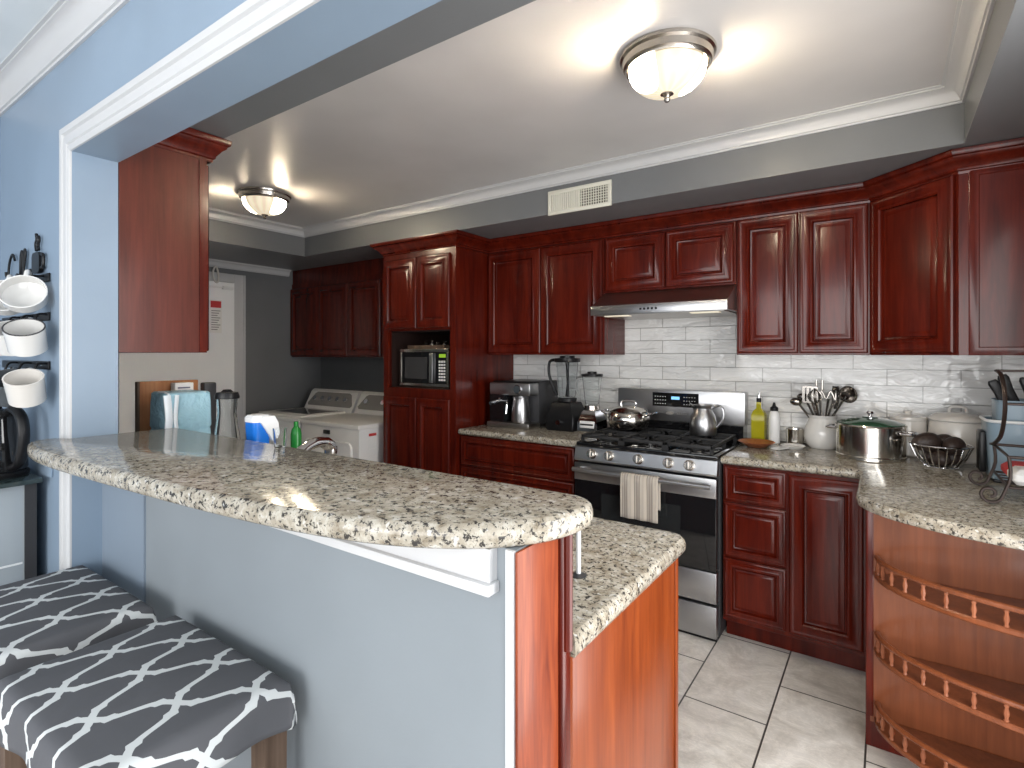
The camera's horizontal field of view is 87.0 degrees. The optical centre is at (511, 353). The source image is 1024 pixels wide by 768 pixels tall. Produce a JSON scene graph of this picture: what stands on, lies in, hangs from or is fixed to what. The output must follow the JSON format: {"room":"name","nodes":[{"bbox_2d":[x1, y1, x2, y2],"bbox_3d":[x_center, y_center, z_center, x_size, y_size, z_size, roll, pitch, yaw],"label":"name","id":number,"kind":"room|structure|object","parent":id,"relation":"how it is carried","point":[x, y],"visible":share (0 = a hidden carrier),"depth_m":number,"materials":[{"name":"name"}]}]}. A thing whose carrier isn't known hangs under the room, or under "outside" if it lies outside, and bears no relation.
{"room":"kitchen","nodes":[
{"label":"kitchen","id":0,"kind":"room"},
{"bbox_2d":[0,117,0,369],"bbox_3d":[-2.977,0.190,0.852,0.120,2.420,3.195,0,0,35],"label":"wall","id":1,"kind":"structure","parent":0,"point":[0,117],"depth_m":2.13,"materials":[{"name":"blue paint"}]},
{"bbox_2d":[102,484,145,602],"bbox_3d":[-1.193,0.850,1.656,0.310,1.100,0.006,0,0,35],"label":"wall pier","id":2,"kind":"object","parent":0,"point":[123,511],"depth_m":1.64,"materials":[{"name":"blue paint"}]},
{"bbox_2d":[1,0,441,575],"bbox_3d":[-0.815,0.190,1.367,6.900,2.420,0.123,0,0,35],"label":"wall","id":3,"kind":"structure","parent":0,"point":[141,33],"depth_m":1.70,"materials":[{"name":"blue paint"}]},
{"bbox_2d":[2,367,46,407],"bbox_3d":[-1.540,0.106,1.710,0.100,0.125,0.143,0,0,-32],"label":"mug","id":4,"kind":"object","parent":3,"relation":"attached to","point":[24,388],"visible":1,"depth_m":1.69,"materials":[{"name":"white ceramic"}]},
{"bbox_2d":[1,318,48,356],"bbox_3d":[-1.533,-0.054,1.708,0.104,0.127,0.144,0,0,-26],"label":"mug","id":5,"kind":"object","parent":3,"relation":"attached to","point":[23,337],"visible":1,"depth_m":1.69,"materials":[{"name":"white ceramic"}]},
{"bbox_2d":[0,312,49,321],"bbox_3d":[-1.769,-0.113,1.918,0.545,0.053,0.062,0,0,35],"label":"mug rack","id":6,"kind":"object","parent":3,"relation":"attached to","point":[45,316],"visible":0.39,"depth_m":1.83,"materials":[{"name":"black metal"}]},
{"bbox_2d":[0,320,12,355],"bbox_3d":[-1.657,-0.055,1.796,0.100,0.125,0.140,0,0,-26],"label":"mug","id":7,"kind":"object","parent":6,"relation":"hanging from","point":[3,349],"visible":0.12,"depth_m":1.76,"materials":[{"name":"white ceramic"}]},
{"bbox_2d":[0,274,17,315],"bbox_3d":[-1.730,-0.204,1.846,0.113,0.147,0.120,0,0,21],"label":"mug","id":8,"kind":"object","parent":6,"relation":"on","point":[4,311],"visible":0.21,"depth_m":1.84,"materials":[{"name":"white ceramic"}]},
{"bbox_2d":[2,360,49,369],"bbox_3d":[-1.769,0.050,1.918,0.545,0.053,0.062,0,0,35],"label":"mug rack","id":9,"kind":"object","parent":3,"relation":"attached to","point":[45,365],"visible":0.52,"depth_m":1.88,"materials":[{"name":"black metal"}]},
{"bbox_2d":[0,367,17,406],"bbox_3d":[-1.673,0.110,1.806,0.104,0.132,0.145,0,0,-26],"label":"mug","id":10,"kind":"object","parent":9,"relation":"hanging from","point":[3,399],"visible":0.23,"depth_m":1.78,"materials":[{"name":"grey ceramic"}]},
{"bbox_2d":[5,267,49,281],"bbox_3d":[-1.769,-0.263,1.918,0.545,0.044,0.062,0,0,35],"label":"mug rack","id":11,"kind":"object","parent":3,"relation":"attached to","point":[45,277],"visible":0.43,"depth_m":1.79,"materials":[{"name":"black plastic"}]},
{"bbox_2d":[0,269,48,312],"bbox_3d":[-1.566,-0.204,1.732,0.113,0.147,0.120,0,0,21],"label":"mug","id":12,"kind":"object","parent":11,"relation":"hanging from","point":[24,293],"visible":1,"depth_m":1.75,"materials":[{"name":"white ceramic"}]},
{"bbox_2d":[7,233,44,275],"bbox_3d":[-1.728,-0.318,1.916,0.416,0.187,0.012,0,0,35],"label":"coffee sign","id":13,"kind":"object","parent":11,"relation":"attached to","point":[38,258],"visible":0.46,"depth_m":1.84,"materials":[{"name":"black plastic"}]},
{"bbox_2d":[0,0,129,116],"bbox_3d":[-1.012,-0.978,-0.517,4.670,0.085,3.195,0,0,35],"label":"crown molding","id":14,"kind":"structure","parent":3,"relation":"attached to","point":[69,23],"depth_m":1.70,"materials":[{"name":"white paint"}]},
{"bbox_2d":[118,127,231,352],"bbox_3d":[-1.545,-0.404,2.165,0.950,0.797,0.347,0,0,35],"label":"upper cabinet","id":15,"kind":"object","parent":3,"relation":"attached to","point":[163,187],"visible":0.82,"depth_m":1.90,"materials":[{"name":"brown wood"}]},
{"bbox_2d":[59,0,320,569],"bbox_3d":[-0.286,0.347,0.917,2.778,2.106,0.013,0,0,35],"label":"door frame","id":16,"kind":"structure","parent":3,"relation":"attached to","point":[251,20],"depth_m":1.47,"materials":[{"name":"white paint"}]},
{"bbox_2d":[209,219,304,264],"bbox_3d":[-2.503,-0.912,4.009,0.790,0.215,1.640,0,0,35],"label":"soffit","id":17,"kind":"structure","parent":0,"point":[232,242],"depth_m":4.20,"materials":[{"name":"grey paint"}]},
{"bbox_2d":[209,266,320,415],"bbox_3d":[-2.775,0.190,4.441,0.150,2.420,2.682,0,0,35],"label":"wall","id":18,"kind":"structure","parent":0,"point":[275,379],"depth_m":5.06,"materials":[{"name":"grey paint"}]},
{"bbox_2d":[118,271,245,439],"bbox_3d":[-2.678,0.350,4.381,0.077,2.100,1.070,0,0,35],"label":"door","id":19,"kind":"structure","parent":18,"relation":"in","point":[224,364],"depth_m":4.58,"materials":[{"name":"white paint"}]},
{"bbox_2d":[210,300,221,332],"bbox_3d":[-2.524,-0.320,4.603,0.002,0.280,0.100,0,0,35],"label":"notice","id":20,"kind":"object","parent":19,"relation":"attached to","point":[215,305],"visible":1,"depth_m":4.60,"materials":[{"name":"white paper"}]},
{"bbox_2d":[209,258,290,276],"bbox_3d":[-2.698,-0.775,4.377,0.050,0.060,1.980,0,0,35],"label":"crown molding","id":21,"kind":"structure","parent":18,"relation":"attached to","point":[212,262],"depth_m":4.85,"materials":[{"name":"white paint"}]},
{"bbox_2d":[146,496,528,767],"bbox_3d":[-0.618,0.850,1.350,1.624,1.100,0.150,0,0,35],"label":"wall","id":22,"kind":"structure","parent":0,"point":[384,666],"depth_m":1.06,"materials":[{"name":"grey paint"}]},
{"bbox_2d":[27,428,592,548],"bbox_3d":[-0.658,0.280,1.285,1.712,0.040,0.433,0,0,35],"label":"bar","id":23,"kind":"object","parent":22,"relation":"on","point":[315,493],"visible":1,"depth_m":1.04,"materials":[{"name":"stone"}]},
{"bbox_2d":[273,427,286,447],"bbox_3d":[-0.649,0.234,1.510,0.038,0.052,0.038,0,0,35],"label":"shot glass","id":24,"kind":"object","parent":23,"relation":"on","point":[280,433],"visible":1,"depth_m":1.50,"materials":[{"name":"white"}]},
{"bbox_2d":[272,527,498,596],"bbox_3d":[-0.295,0.335,1.016,0.654,0.070,0.030,0,0,35],"label":"trim","id":25,"kind":"structure","parent":22,"relation":"attached to","point":[471,570],"depth_m":0.88,"materials":[{"name":"white paint"}]},
{"bbox_2d":[505,549,515,767],"bbox_3d":[-0.002,0.850,0.827,0.016,1.100,0.006,0,0,35],"label":"trim","id":26,"kind":"structure","parent":22,"relation":"attached to","point":[509,554],"depth_m":0.82,"materials":[{"name":"white paint"}]},
{"bbox_2d":[190,0,535,138],"bbox_3d":[-1.219,-0.912,1.920,5.285,0.215,0.322,0,0,35],"label":"soffit","id":27,"kind":"structure","parent":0,"point":[444,20],"depth_m":1.47,"materials":[{"name":"grey paint"}]},
{"bbox_2d":[0,0,957,226],"bbox_3d":[-0.961,-1.050,1.157,6.900,0.060,6.300,0,0,35],"label":"ceiling","id":28,"kind":"structure","parent":0,"point":[538,87],"depth_m":2.13,"materials":[{"name":"paint"}]},
{"bbox_2d":[236,186,291,218],"bbox_3d":[-1.574,-0.939,3.436,0.320,0.162,0.320,0,0,35],"label":"ceiling light","id":29,"kind":"object","parent":28,"relation":"attached to","point":[264,201],"visible":1,"depth_m":3.34,"materials":[{"name":"white glass"}]},
{"bbox_2d":[209,0,995,237],"bbox_3d":[-0.459,-0.990,2.586,4.190,0.060,1.640,0,0,35],"label":"crown molding","id":30,"kind":"structure","parent":28,"relation":"attached to","point":[972,17],"depth_m":2.48,"materials":[{"name":"white paint"}]},
{"bbox_2d":[619,27,716,102],"bbox_3d":[0.528,-0.939,1.840,0.320,0.162,0.320,0,0,35],"label":"ceiling light","id":31,"kind":"object","parent":28,"relation":"attached to","point":[666,64],"visible":1,"depth_m":1.75,"materials":[{"name":"white glass"}]},
{"bbox_2d":[321,221,805,443],"bbox_3d":[0.262,0.190,4.052,5.600,2.420,0.150,0,0,35],"label":"wall","id":32,"kind":"structure","parent":0,"point":[338,373],"depth_m":5.19,"materials":[{"name":"grey paint"}]},
{"bbox_2d":[290,258,383,356],"bbox_3d":[-1.358,-0.388,4.871,1.680,0.832,0.354,0,0,35],"label":"laundry cabinet","id":33,"kind":"object","parent":32,"relation":"attached to","point":[336,310],"visible":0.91,"depth_m":4.80,"materials":[{"name":"brown wood"}]},
{"bbox_2d":[488,239,624,354],"bbox_3d":[0.285,-0.355,3.720,0.903,0.720,0.342,0,0,35],"label":"upper cabinet","id":34,"kind":"object","parent":32,"relation":"attached to","point":[541,299],"visible":0.96,"depth_m":3.55,"materials":[{"name":"brown wood"}]},
{"bbox_2d":[605,221,736,292],"bbox_3d":[0.976,-0.545,3.246,0.768,0.340,0.354,0,0,35],"label":"upper cabinet","id":35,"kind":"object","parent":32,"relation":"attached to","point":[705,255],"visible":0.97,"depth_m":3.08,"materials":[{"name":"brown wood"}]},
{"bbox_2d":[591,284,736,319],"bbox_3d":[0.923,-0.296,3.165,0.766,0.154,0.522,0,0,35],"label":"range hood","id":36,"kind":"object","parent":35,"relation":"attached to","point":[708,301],"visible":0.99,"depth_m":2.99,"materials":[{"name":"silver metal"}]},
{"bbox_2d":[514,316,1023,442],"bbox_3d":[0.919,0.048,2.894,2.890,0.895,1.000,0,0,35],"label":"wall","id":37,"kind":"structure","parent":32,"relation":"attached to","point":[698,353],"depth_m":3.07,"materials":[{"name":"white tile"}]},
{"bbox_2d":[737,203,870,354],"bbox_3d":[1.534,-0.365,2.849,0.598,0.740,0.342,0,0,35],"label":"upper cabinet","id":38,"kind":"object","parent":32,"relation":"attached to","point":[803,278],"visible":0.97,"depth_m":2.69,"materials":[{"name":"brown wood"}]},
{"bbox_2d":[870,163,1023,354],"bbox_3d":[1.952,-0.365,2.400,0.600,0.740,0.602,0,0,35],"label":"upper cabinet","id":39,"kind":"object","parent":32,"relation":"attached to","point":[947,253],"visible":1,"depth_m":2.17,"materials":[{"name":"brown wood"}]},
{"bbox_2d":[258,103,1023,270],"bbox_3d":[0.016,-0.912,3.693,5.285,0.215,0.720,0,0,35],"label":"soffit","id":40,"kind":"structure","parent":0,"point":[863,152],"depth_m":2.66,"materials":[{"name":"grey paint"}]},
{"bbox_2d":[548,179,611,215],"bbox_3d":[0.371,-0.864,2.999,0.393,0.138,0.012,0,0,35],"label":"wall vent","id":41,"kind":"object","parent":40,"relation":"attached to","point":[597,194],"visible":1,"depth_m":2.99,"materials":[{"name":"metal"}]},
{"bbox_2d":[370,137,1023,256],"bbox_3d":[0.579,-0.759,3.081,3.656,0.085,0.420,0,0,35],"label":"crown molding","id":42,"kind":"structure","parent":40,"relation":"attached to","point":[957,161],"depth_m":2.82,"materials":[{"name":"brown wood"}]},
{"bbox_2d":[678,626,919,767],"bbox_3d":[-0.961,1.430,1.157,6.900,0.060,6.300,0,0,35],"label":"floor","id":43,"kind":"structure","parent":0,"point":[743,702],"depth_m":2.12,"materials":[{"name":"tile"}]},
{"bbox_2d":[0,473,42,585],"bbox_3d":[-1.888,0.903,1.781,0.585,0.994,0.385,0,0,35],"label":"stand","id":44,"kind":"object","parent":43,"relation":"on","point":[18,495],"visible":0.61,"depth_m":1.74,"materials":[{"name":"grey"}]},
{"bbox_2d":[0,406,29,479],"bbox_3d":[-1.688,0.285,1.771,0.165,0.240,0.219,0,0,-41],"label":"electric kettle","id":45,"kind":"object","parent":44,"relation":"on","point":[14,422],"visible":0.93,"depth_m":1.75,"materials":[{"name":"black plastic"}]},
{"bbox_2d":[0,565,156,679],"bbox_3d":[-1.237,1.022,1.412,0.516,0.757,0.368,0,0,35],"label":"bar stool","id":46,"kind":"object","parent":43,"relation":"on","point":[46,617],"visible":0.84,"depth_m":1.35,"materials":[{"name":"grey fabric"}]},
{"bbox_2d":[0,615,296,767],"bbox_3d":[-0.746,1.022,1.090,0.516,0.757,0.368,0,0,35],"label":"bar stool","id":47,"kind":"object","parent":43,"relation":"on","point":[167,692],"visible":1,"depth_m":1.03,"materials":[{"name":"fabric"}]},
{"bbox_2d":[252,388,363,446],"bbox_3d":[-1.774,0.865,4.793,0.706,1.070,0.740,0,0,35],"label":"washing machine","id":48,"kind":"object","parent":43,"relation":"on","point":[320,402],"visible":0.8,"depth_m":4.79,"materials":[{"name":"white metal"}]},
{"bbox_2d":[300,391,383,462],"bbox_3d":[-1.187,0.865,4.377,0.706,1.070,0.752,0,0,35],"label":"dryer","id":49,"kind":"object","parent":43,"relation":"on","point":[358,434],"visible":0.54,"depth_m":4.06,"materials":[{"name":"white metal"}]},
{"bbox_2d":[383,246,513,475],"bbox_3d":[-0.471,0.343,4.040,0.696,2.115,0.704,0,0,35],"label":"tall cabinet","id":50,"kind":"object","parent":43,"relation":"on","point":[440,294],"visible":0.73,"depth_m":3.75,"materials":[{"name":"brown wood"}]},
{"bbox_2d":[400,349,449,387],"bbox_3d":[-0.530,0.100,3.960,0.475,0.274,0.376,0,0,35],"label":"microwave","id":51,"kind":"object","parent":50,"relation":"in","point":[418,367],"visible":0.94,"depth_m":3.81,"materials":[{"name":"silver metal"}]},
{"bbox_2d":[407,345,449,348],"bbox_3d":[-0.553,-0.050,3.931,0.360,0.026,0.220,0,0,35],"label":"wooden tray","id":52,"kind":"object","parent":51,"relation":"on","point":[408,346],"visible":0.72,"depth_m":3.82,"materials":[{"name":"brown wood"}]},
{"bbox_2d":[461,435,577,494],"bbox_3d":[0.192,0.968,3.600,0.885,0.865,0.644,0,0,35],"label":"base cabinet","id":53,"kind":"object","parent":43,"relation":"on","point":[548,467],"visible":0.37,"depth_m":3.32,"materials":[{"name":"brown wood"}]},
{"bbox_2d":[458,424,587,446],"bbox_3d":[0.192,0.515,3.596,0.884,0.040,0.651,0,0,35],"label":"countertop","id":54,"kind":"structure","parent":53,"relation":"on","point":[541,435],"depth_m":3.36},
{"bbox_2d":[487,379,557,428],"bbox_3d":[0.057,0.340,3.762,0.345,0.309,0.461,0,0,35],"label":"coffee machine","id":55,"kind":"object","parent":54,"relation":"on","point":[514,403],"visible":0.99,"depth_m":3.67,"materials":[{"name":"grey plastic"}]},
{"bbox_2d":[487,420,539,428],"bbox_3d":[0.009,0.477,3.692,0.345,0.034,0.150,0,0,35],"label":"drip tray","id":56,"kind":"object","parent":55,"relation":"on","point":[521,424],"depth_m":3.62,"materials":[{"name":"silver metal"}]},
{"bbox_2d":[546,356,583,431],"bbox_3d":[0.343,0.253,3.551,0.236,0.484,0.219,0,0,35],"label":"blender","id":57,"kind":"object","parent":54,"relation":"on","point":[564,414],"visible":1,"depth_m":3.50,"materials":[{"name":"black plastic"}]},
{"bbox_2d":[556,362,578,397],"bbox_3d":[0.365,0.169,3.560,0.144,0.229,0.144,0,0,12],"label":"jar","id":58,"kind":"object","parent":57,"relation":"on","point":[567,372],"depth_m":3.50,"materials":[{"name":"glass"}]},
{"bbox_2d":[575,371,607,432],"bbox_3d":[0.497,0.302,3.466,0.186,0.384,0.154,0,0,35],"label":"blender","id":59,"kind":"object","parent":54,"relation":"on","point":[591,419],"visible":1,"depth_m":3.41,"materials":[{"name":"silver metal"}]},
{"bbox_2d":[582,377,601,404],"bbox_3d":[0.512,0.235,3.457,0.128,0.181,0.128,0,0,35],"label":"jar","id":60,"kind":"object","parent":59,"relation":"on","point":[591,385],"depth_m":3.41,"materials":[{"name":"clear glass"}]},
{"bbox_2d":[515,534,572,767],"bbox_3d":[0.058,0.851,0.877,0.024,1.098,0.154,0,0,35],"label":"end panel","id":61,"kind":"object","parent":43,"relation":"on","point":[543,571],"visible":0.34,"depth_m":0.88,"materials":[{"name":"brown wood"}]},
{"bbox_2d":[570,558,677,767],"bbox_3d":[-0.728,0.968,1.898,2.436,0.864,0.622,0,0,35],"label":"base cabinet","id":62,"kind":"object","parent":43,"relation":"on","point":[624,683],"visible":0.09,"depth_m":1.20,"materials":[{"name":"brown wood"}]},
{"bbox_2d":[570,517,685,657],"bbox_3d":[-0.709,0.514,1.909,2.455,0.042,0.660,0,0,35],"label":"countertop","id":63,"kind":"structure","parent":62,"relation":"on","point":[619,560],"depth_m":1.25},
{"bbox_2d":[135,380,197,431],"bbox_3d":[-1.430,0.302,2.243,0.025,0.384,0.232,0,0,35],"label":"cutting board","id":64,"kind":"object","parent":63,"relation":"on","point":[143,389],"visible":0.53,"depth_m":2.17,"materials":[{"name":"brown wood"}]},
{"bbox_2d":[150,390,210,433],"bbox_3d":[-1.304,0.318,2.117,0.179,0.354,0.180,0,0,35],"label":"toaster","id":65,"kind":"object","parent":63,"relation":"on","point":[181,409],"visible":0.53,"depth_m":2.07,"materials":[{"name":"blue metal"}]},
{"bbox_2d":[171,382,192,390],"bbox_3d":[-1.375,0.307,2.251,0.041,0.375,0.072,0,0,35],"label":"carton","id":66,"kind":"object","parent":63,"relation":"on","point":[183,385],"visible":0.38,"depth_m":2.23,"materials":[{"name":"cardboard"}]},
{"bbox_2d":[200,382,215,433],"bbox_3d":[-1.317,0.308,2.343,0.040,0.372,0.052,0,0,35],"label":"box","id":67,"kind":"object","parent":63,"relation":"on","point":[204,386],"visible":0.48,"depth_m":2.34,"materials":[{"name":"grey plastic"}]},
{"bbox_2d":[214,389,240,438],"bbox_3d":[-1.016,0.310,1.926,0.114,0.369,0.114,0,0,35],"label":"thermos","id":68,"kind":"object","parent":63,"relation":"on","point":[227,424],"visible":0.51,"depth_m":1.90,"materials":[{"name":"grey"}]},
{"bbox_2d":[245,414,278,442],"bbox_3d":[-0.844,0.349,1.819,0.074,0.291,0.088,0,0,35],"label":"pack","id":69,"kind":"object","parent":63,"relation":"on","point":[258,427],"visible":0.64,"depth_m":1.79,"materials":[{"name":"blue plastic"}]},
{"bbox_2d":[245,422,268,442],"bbox_3d":[-0.852,0.360,1.812,0.064,0.268,0.064,0,0,35],"label":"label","id":70,"kind":"object","parent":69,"relation":"on","point":[255,431],"depth_m":1.79,"materials":[{"name":"paper"}]},
{"bbox_2d":[290,421,301,447],"bbox_3d":[-0.878,0.385,2.195,0.042,0.220,0.042,0,0,35],"label":"detergent bottle","id":71,"kind":"object","parent":63,"relation":"on","point":[296,435],"visible":0.57,"depth_m":2.18,"materials":[{"name":"green plastic"}]},
{"bbox_2d":[298,437,336,454],"bbox_3d":[-0.634,0.380,1.677,0.094,0.230,0.293,0,0,1],"label":"kitchen faucet","id":72,"kind":"object","parent":63,"relation":"on","point":[329,446],"visible":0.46,"depth_m":1.73,"materials":[{"name":"silver metal"}]},
{"bbox_2d":[573,531,586,578],"bbox_3d":[0.148,0.409,1.201,0.036,0.170,0.036,0,0,35],"label":"holder","id":73,"kind":"object","parent":63,"relation":"on","point":[577,574],"visible":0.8,"depth_m":1.20,"materials":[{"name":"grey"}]},
{"bbox_2d":[572,387,747,641],"bbox_3d":[0.846,0.810,3.073,0.780,1.180,0.750,0,0,35],"label":"gas stove","id":74,"kind":"object","parent":43,"relation":"on","point":[689,468],"visible":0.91,"depth_m":2.78,"materials":[{"name":"grey metal"}]},
{"bbox_2d":[601,400,657,430],"bbox_3d":[0.704,0.365,3.263,0.343,0.178,0.256,0,0,35],"label":"pot","id":75,"kind":"object","parent":74,"relation":"on","point":[621,417],"visible":1,"depth_m":3.17,"materials":[{"name":"silver metal"}]},
{"bbox_2d":[620,472,660,523],"bbox_3d":[0.655,0.731,2.764,0.201,0.228,0.050,0,0,35],"label":"dish towel","id":76,"kind":"object","parent":74,"relation":"hanging from","point":[640,499],"visible":1,"depth_m":2.74,"materials":[{"name":"fabric"}]},
{"bbox_2d":[576,433,741,459],"bbox_3d":[0.835,0.505,3.057,0.772,0.021,0.548,0,0,35],"label":"cooktop","id":77,"kind":"object","parent":74,"relation":"in","point":[597,445],"depth_m":2.86,"materials":[{"name":"black metal"}]},
{"bbox_2d":[689,403,724,436],"bbox_3d":[1.080,0.366,3.028,0.147,0.177,0.173,0,0,-16],"label":"metal pitcher","id":78,"kind":"object","parent":74,"relation":"on","point":[703,422],"visible":1,"depth_m":2.99,"materials":[{"name":"silver metal"}]},
{"bbox_2d":[723,464,865,671],"bbox_3d":[1.447,0.968,2.724,0.590,0.865,0.646,0,0,35],"label":"base cabinet","id":79,"kind":"object","parent":43,"relation":"on","point":[794,543],"visible":0.93,"depth_m":2.46,"materials":[{"name":"brown wood"}]},
{"bbox_2d":[866,714,905,757],"bbox_3d":[1.825,0.968,2.203,0.609,0.865,1.071,0,0,35],"label":"base cabinet","id":80,"kind":"object","parent":43,"relation":"on","point":[874,738],"visible":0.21,"depth_m":1.92,"materials":[{"name":"brown wood"}]},
{"bbox_2d":[721,442,1023,550],"bbox_3d":[1.478,0.515,2.231,1.211,0.040,1.421,0,0,35],"label":"countertop","id":81,"kind":"structure","parent":80,"relation":"on","point":[910,492],"depth_m":1.93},
{"bbox_2d":[738,438,775,447],"bbox_3d":[1.300,0.478,2.873,0.184,0.032,0.184,0,0,35],"label":"wooden dish","id":82,"kind":"object","parent":81,"relation":"on","point":[750,442],"visible":1,"depth_m":2.88,"materials":[{"name":"brown wood"}]},
{"bbox_2d":[751,391,766,439],"bbox_3d":[1.386,0.350,3.032,0.068,0.289,0.068,0,0,35],"label":"oil bottle","id":83,"kind":"object","parent":81,"relation":"on","point":[758,416],"visible":0.94,"depth_m":3.01,"materials":[{"name":"yellow"}]},
{"bbox_2d":[768,402,779,443],"bbox_3d":[1.459,0.382,3.005,0.060,0.226,0.060,0,0,35],"label":"squeeze bottle","id":84,"kind":"object","parent":81,"relation":"on","point":[774,417],"visible":0.9,"depth_m":2.98,"materials":[{"name":"white plastic"}]},
{"bbox_2d":[771,443,805,449],"bbox_3d":[1.448,0.486,2.818,0.194,0.016,0.119,0,0,-36],"label":"spoon rest","id":85,"kind":"object","parent":81,"relation":"on","point":[784,445],"visible":1,"depth_m":2.81,"materials":[{"name":"white ceramic"}]},
{"bbox_2d":[786,428,804,444],"bbox_3d":[1.543,0.451,2.926,0.092,0.088,0.115,0,0,-16],"label":"metal cup","id":86,"kind":"object","parent":81,"relation":"on","point":[793,435],"visible":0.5,"depth_m":2.90,"materials":[{"name":"silver metal"}]},
{"bbox_2d":[804,413,837,448],"bbox_3d":[1.642,0.408,2.857,0.176,0.173,0.176,0,0,35],"label":"utensil crock","id":87,"kind":"object","parent":81,"relation":"on","point":[816,435],"visible":0.86,"depth_m":2.80,"materials":[{"name":"white ceramic"}]},
{"bbox_2d":[802,386,817,415],"bbox_3d":[1.603,0.319,2.858,0.117,0.295,0.031,0,0,13],"label":"slotted spatula","id":88,"kind":"object","parent":87,"relation":"in","point":[803,387],"visible":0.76,"depth_m":2.86,"materials":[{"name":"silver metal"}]},
{"bbox_2d":[807,389,822,415],"bbox_3d":[1.607,0.324,2.845,0.111,0.284,0.068,0,0,-35],"label":"wire whisk","id":89,"kind":"object","parent":87,"relation":"in","point":[815,402],"visible":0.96,"depth_m":2.83,"materials":[{"name":"silver metal"}]},
{"bbox_2d":[820,390,836,415],"bbox_3d":[1.651,0.328,2.830,0.032,0.276,0.084,0,0,-35],"label":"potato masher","id":90,"kind":"object","parent":87,"relation":"in","point":[821,392],"visible":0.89,"depth_m":2.83,"materials":[{"name":"silver metal"}]},
{"bbox_2d":[827,386,839,415],"bbox_3d":[1.673,0.317,2.850,0.105,0.298,0.022,0,0,20],"label":"serving tongs","id":91,"kind":"object","parent":87,"relation":"in","point":[834,404],"visible":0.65,"depth_m":2.84,"materials":[{"name":"silver metal"}]},
{"bbox_2d":[832,386,857,415],"bbox_3d":[1.688,0.316,2.812,0.189,0.302,0.069,0,0,35],"label":"ladle","id":92,"kind":"object","parent":87,"relation":"in","point":[847,394],"visible":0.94,"depth_m":2.79,"materials":[{"name":"silver metal"}]},
{"bbox_2d":[825,411,919,463],"bbox_3d":[1.708,0.383,2.576,0.346,0.224,0.290,0,0,18],"label":"stockpot","id":93,"kind":"object","parent":81,"relation":"on","point":[871,439],"visible":0.98,"depth_m":2.47,"materials":[{"name":"silver metal"}]},
{"bbox_2d":[888,410,927,456],"bbox_3d":[1.952,0.385,2.664,0.156,0.219,0.156,0,0,35],"label":"canister","id":94,"kind":"object","parent":81,"relation":"on","point":[915,423],"visible":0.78,"depth_m":2.60,"materials":[{"name":"grey ceramic"}]},
{"bbox_2d":[909,440,974,469],"bbox_3d":[1.876,0.443,2.362,0.228,0.103,0.228,0,0,35],"label":"wire basket","id":95,"kind":"object","parent":81,"relation":"on","point":[972,447],"visible":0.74,"depth_m":2.31,"materials":[{"name":"silver metal"}]},
{"bbox_2d":[911,432,941,451],"bbox_3d":[1.823,0.388,2.377,0.112,0.087,0.087,0,0,19],"label":"avocado","id":96,"kind":"object","parent":95,"relation":"in","point":[926,438],"visible":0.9,"depth_m":2.35,"materials":[{"name":"brown food"}]},
{"bbox_2d":[930,450,949,465],"bbox_3d":[1.852,0.451,2.336,0.070,0.069,0.077,0,0,40],"label":"avocado","id":97,"kind":"object","parent":95,"relation":"in","point":[942,454],"visible":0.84,"depth_m":2.32,"materials":[{"name":"brown food"}]},
{"bbox_2d":[942,437,965,454],"bbox_3d":[1.890,0.394,2.314,0.091,0.079,0.080,0,0,-9],"label":"avocado","id":98,"kind":"object","parent":95,"relation":"in","point":[951,442],"visible":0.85,"depth_m":2.29,"materials":[{"name":"brown food"}]},
{"bbox_2d":[928,405,981,463],"bbox_3d":[2.082,0.366,2.521,0.224,0.256,0.224,0,0,35],"label":"canister","id":99,"kind":"object","parent":81,"relation":"on","point":[963,425],"visible":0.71,"depth_m":2.44,"materials":[{"name":"grey ceramic"}]},
{"bbox_2d":[968,369,1023,503],"bbox_3d":[1.772,0.273,1.829,0.320,0.438,0.318,0,0,35],"label":"stand","id":100,"kind":"object","parent":81,"relation":"on","point":[995,444],"visible":1,"depth_m":1.80,"materials":[{"name":"grey metal"}]},
{"bbox_2d":[1001,461,1023,485],"bbox_3d":[1.770,0.405,1.816,0.166,0.052,0.224,0,0,35],"label":"packet","id":101,"kind":"object","parent":100,"relation":"on","point":[1018,466],"visible":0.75,"depth_m":1.80,"materials":[{"name":"white paper"}]},
{"bbox_2d":[1001,461,1023,474],"bbox_3d":[1.795,0.397,1.852,0.166,0.036,0.135,0,0,35],"label":"print","id":102,"kind":"object","parent":101,"relation":"attached to","point":[1004,467],"depth_m":1.87,"materials":[{"name":"red"}]},
{"bbox_2d":[976,398,1023,483],"bbox_3d":[1.973,0.337,2.111,0.233,0.316,0.242,0,0,35],"label":"tub","id":103,"kind":"object","parent":81,"relation":"on","point":[1014,430],"depth_m":2.07,"materials":[{"name":"blue"}]},
{"bbox_2d":[988,379,1009,400],"bbox_3d":[1.930,0.213,2.101,0.125,0.229,0.026,0,0,18],"label":"kitchen knife","id":104,"kind":"object","parent":103,"relation":"in","point":[995,386],"visible":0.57,"depth_m":2.11,"materials":[{"name":"black plastic"}]},
{"bbox_2d":[997,374,1019,400],"bbox_3d":[1.958,0.204,2.098,0.116,0.253,0.028,0,0,15],"label":"kitchen knife","id":105,"kind":"object","parent":103,"relation":"in","point":[1011,394],"visible":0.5,"depth_m":2.10,"materials":[{"name":"black plastic"}]},
{"bbox_2d":[866,510,1023,767],"bbox_3d":[1.428,0.918,1.632,0.610,0.764,0.319,0,0,35],"label":"shelf unit","id":106,"kind":"object","parent":80,"relation":"attached to","point":[945,613],"visible":0.98,"depth_m":1.76,"materials":[{"name":"brown wood"}]},
{"bbox_2d":[965,0,1023,142],"bbox_3d":[1.385,-0.912,1.302,0.305,0.215,1.640,0,0,35],"label":"soffit","id":107,"kind":"structure","parent":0,"point":[994,102],"depth_m":1.64,"materials":[{"name":"grey paint"}]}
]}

